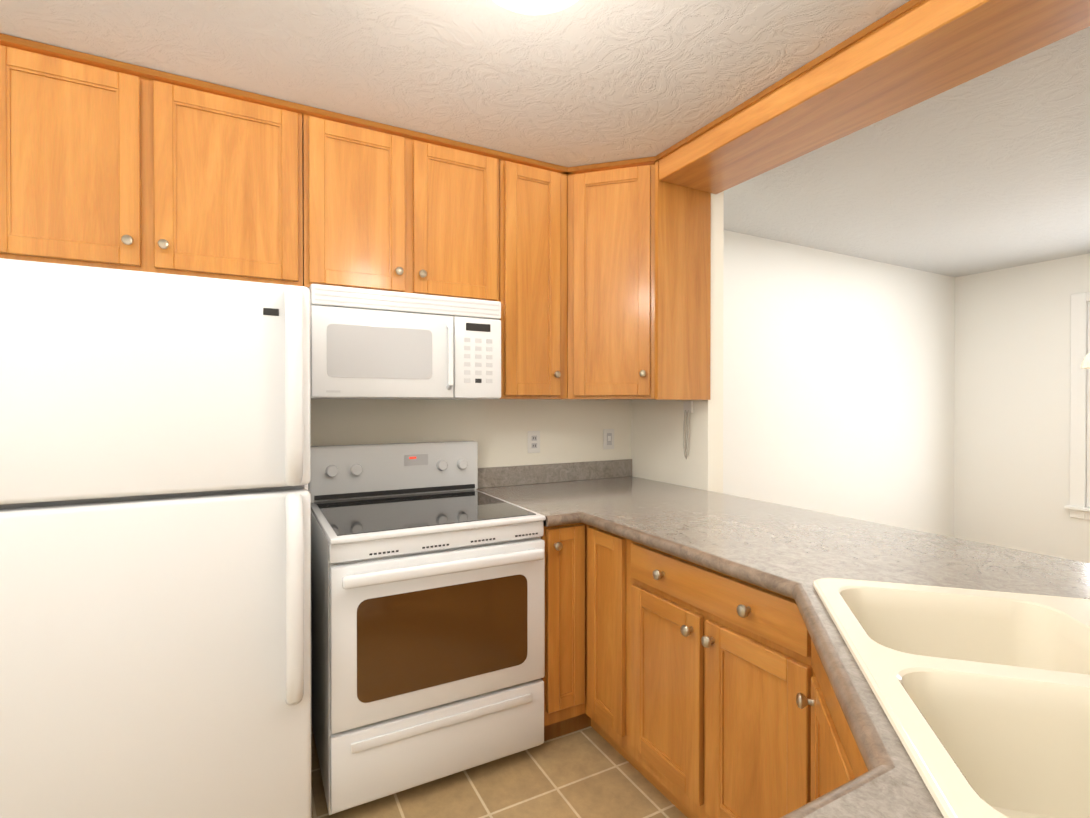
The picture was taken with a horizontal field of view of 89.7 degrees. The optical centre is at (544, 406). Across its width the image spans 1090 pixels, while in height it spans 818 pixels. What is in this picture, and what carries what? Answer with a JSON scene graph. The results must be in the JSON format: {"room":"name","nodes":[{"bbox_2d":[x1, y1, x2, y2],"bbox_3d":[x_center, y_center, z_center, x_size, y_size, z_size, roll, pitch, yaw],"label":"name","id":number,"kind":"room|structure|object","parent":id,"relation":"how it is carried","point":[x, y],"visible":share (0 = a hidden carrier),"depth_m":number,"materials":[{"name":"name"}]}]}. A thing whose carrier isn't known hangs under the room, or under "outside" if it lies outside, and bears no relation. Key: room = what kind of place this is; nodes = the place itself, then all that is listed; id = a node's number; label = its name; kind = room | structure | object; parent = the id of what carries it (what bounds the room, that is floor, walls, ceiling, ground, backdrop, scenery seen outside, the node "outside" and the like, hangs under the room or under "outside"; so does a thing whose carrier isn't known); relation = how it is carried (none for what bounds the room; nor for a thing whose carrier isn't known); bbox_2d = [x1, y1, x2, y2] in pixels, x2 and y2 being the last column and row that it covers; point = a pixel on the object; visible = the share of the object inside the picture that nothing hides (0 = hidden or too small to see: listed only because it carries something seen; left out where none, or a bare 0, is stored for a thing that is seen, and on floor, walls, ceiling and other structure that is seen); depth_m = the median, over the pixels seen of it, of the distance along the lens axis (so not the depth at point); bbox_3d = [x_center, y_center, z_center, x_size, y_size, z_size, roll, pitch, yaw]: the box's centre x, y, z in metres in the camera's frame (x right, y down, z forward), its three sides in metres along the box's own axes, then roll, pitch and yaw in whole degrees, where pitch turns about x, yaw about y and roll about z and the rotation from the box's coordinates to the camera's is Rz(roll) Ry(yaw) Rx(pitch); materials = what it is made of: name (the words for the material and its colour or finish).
{"room":"kitchen","nodes":[
{"label":"kitchen","id":0,"kind":"room"},
{"bbox_2d":[311,724,686,817],"bbox_3d":[1.186,1.352,1.823,7.530,0.060,3.340,0,0,-28],"label":"floor","id":1,"kind":"structure","parent":0,"point":[589,772],"depth_m":1.88,"materials":[{"name":"tile"}]},
{"bbox_2d":[0,258,311,817],"bbox_3d":[-1.250,0.467,1.730,0.883,1.686,0.850,0,0,-28],"label":"fridge","id":2,"kind":"object","parent":1,"relation":"on","point":[155,549],"visible":1,"depth_m":1.44,"materials":[{"name":"white painted metal"},{"name":"white plastic"}]},
{"bbox_2d":[308,441,545,814],"bbox_3d":[-0.496,0.745,2.182,0.757,1.150,0.810,0,0,-28],"label":"stove","id":3,"kind":"object","parent":1,"relation":"on","point":[427,612],"visible":0.94,"depth_m":1.89,"materials":[{"name":"white metal"}]},
{"bbox_2d":[764,563,1089,718],"bbox_3d":[0.798,0.504,1.025,0.484,0.197,0.484,0,0,-28],"label":"sink basin","id":4,"kind":"object","parent":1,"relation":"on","point":[1038,646],"depth_m":1.16,"materials":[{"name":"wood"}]},
{"bbox_2d":[0,0,1089,276],"bbox_3d":[1.186,-1.163,1.809,7.530,0.050,3.340,0,0,-28],"label":"ceiling","id":5,"kind":"structure","parent":0,"point":[986,172],"depth_m":1.97,"materials":[{"name":"white paint"}]},
{"bbox_2d":[492,0,578,14],"bbox_3d":[-0.025,-1.052,1.307,0.420,0.164,0.420,0,0,-28],"label":"kitchen ceiling light","id":6,"kind":"object","parent":5,"relation":"attached to","point":[535,7],"visible":1,"depth_m":1.38,"materials":[{"name":"white glass"}]},
{"bbox_2d":[1081,352,1089,368],"bbox_3d":[3.411,-0.681,2.952,0.659,0.926,0.647,0,0,-28],"label":"chandelier","id":7,"kind":"object","parent":5,"relation":"hanging from","point":[1085,363],"visible":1,"depth_m":3.06,"materials":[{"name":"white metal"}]},
{"bbox_2d":[310,230,954,537],"bbox_3d":[0.425,0.083,3.235,7.530,2.460,0.120,0,0,-28],"label":"wall","id":8,"kind":"structure","parent":0,"point":[838,384],"depth_m":3.95,"materials":[{"name":"white paint"}]},
{"bbox_2d":[0,33,179,274],"bbox_3d":[-1.571,-0.798,1.904,0.499,0.679,0.323,0,0,-28],"label":"upper cabinet","id":9,"kind":"object","parent":8,"relation":"attached to","point":[90,144],"depth_m":1.77,"materials":[{"name":"brown wood"}]},
{"bbox_2d":[176,75,327,287],"bbox_3d":[-1.204,-0.799,2.101,0.635,0.679,0.323,0,0,-28],"label":"upper cabinet","id":10,"kind":"object","parent":8,"relation":"attached to","point":[254,167],"depth_m":2.00,"materials":[{"name":"brown wood"}]},
{"bbox_2d":[328,111,499,301],"bbox_3d":[-0.665,-0.801,2.390,0.889,0.679,0.323,0,0,-28],"label":"upper cabinet","id":11,"kind":"object","parent":8,"relation":"attached to","point":[409,211],"depth_m":2.28,"materials":[{"name":"brown wood"}]},
{"bbox_2d":[309,284,500,399],"bbox_3d":[-0.609,-0.244,2.354,0.760,0.422,0.438,0,0,-28],"label":"over-the-range microwave","id":12,"kind":"object","parent":11,"relation":"attached to","point":[372,344],"visible":1,"depth_m":2.17,"materials":[{"name":"white plastic"},{"name":"white painted metal"},{"name":"grey glass"}]},
{"bbox_2d":[528,431,539,452],"bbox_3d":[-0.058,0.185,2.899,0.072,0.116,0.010,0,0,-28],"label":"electrical outlet","id":13,"kind":"object","parent":8,"relation":"attached to","point":[533,441],"visible":1,"depth_m":2.90,"materials":[{"name":"white plastic"}]},
{"bbox_2d":[499,151,575,399],"bbox_3d":[-0.073,-0.590,2.677,0.415,1.104,0.380,0,0,-28],"label":"upper cabinet","id":14,"kind":"object","parent":8,"relation":"attached to","point":[538,198],"depth_m":2.55,"materials":[{"name":"brown wood"}]},
{"bbox_2d":[478,459,631,486],"bbox_3d":[0.073,0.356,2.965,0.978,0.100,0.018,0,0,-28],"label":"backsplash","id":15,"kind":"structure","parent":8,"relation":"attached to","point":[607,469],"depth_m":2.94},
{"bbox_2d":[603,429,613,448],"bbox_3d":[0.365,0.184,3.125,0.072,0.116,0.011,0,0,-28],"label":"electrical outlet","id":16,"kind":"object","parent":8,"relation":"attached to","point":[608,438],"visible":1,"depth_m":3.12,"materials":[{"name":"white plastic"}]},
{"bbox_2d":[576,155,663,399],"bbox_3d":[0.240,-0.590,2.703,0.282,1.104,0.629,0,0,-28],"label":"upper cabinet","id":17,"kind":"object","parent":8,"relation":"attached to","point":[594,281],"depth_m":2.56,"materials":[{"name":"brown wood"}]},
{"bbox_2d":[631,191,723,493],"bbox_3d":[0.695,0.085,2.964,0.101,2.460,0.612,0,0,-28],"label":"wall","id":18,"kind":"structure","parent":0,"point":[657,452],"depth_m":2.75,"materials":[{"name":"white paint"}]},
{"bbox_2d":[664,182,710,399],"bbox_3d":[0.483,-0.591,2.834,0.381,1.104,0.629,0,0,-28],"label":"upper cabinet","id":19,"kind":"object","parent":18,"relation":"attached to","point":[687,211],"depth_m":2.58,"materials":[{"name":"brown wood"}]},
{"bbox_2d":[683,401,692,458],"bbox_3d":[0.721,0.118,2.775,0.028,0.294,0.060,0,0,-28],"label":"jack","id":20,"kind":"object","parent":18,"relation":"attached to","point":[687,407],"visible":0.96,"depth_m":2.77,"materials":[{"name":"white plastic"}]},
{"bbox_2d":[657,0,1089,193],"bbox_3d":[1.038,-1.080,1.881,0.364,0.114,1.560,0,0,-28],"label":"header beam","id":21,"kind":"structure","parent":0,"point":[910,53],"depth_m":1.74,"materials":[{"name":"brown wood"}]},
{"bbox_2d":[792,651,1089,817],"bbox_3d":[0.682,0.506,0.642,0.484,0.197,0.484,0,0,-28],"label":"sink basin","id":22,"kind":"object","parent":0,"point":[991,750],"depth_m":0.80,"materials":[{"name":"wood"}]},
{"bbox_2d":[476,475,1089,817],"bbox_3d":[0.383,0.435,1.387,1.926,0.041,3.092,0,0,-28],"label":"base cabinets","id":23,"kind":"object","parent":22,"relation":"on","point":[661,639],"depth_m":1.63,"materials":[{"name":"brown wood"}]},
{"bbox_2d":[954,253,1089,563],"bbox_3d":[4.451,0.082,3.568,0.120,2.460,3.100,0,0,-28],"label":"wall","id":24,"kind":"structure","parent":0,"point":[1012,419],"depth_m":4.50,"materials":[{"name":"white paint"}]},
{"bbox_2d":[1064,292,1089,519],"bbox_3d":[4.435,-0.003,3.525,0.148,1.710,1.620,0,0,-28],"label":"window","id":25,"kind":"structure","parent":24,"relation":"in","point":[1079,352],"depth_m":4.15,"materials":[{"name":"white"}]}
]}

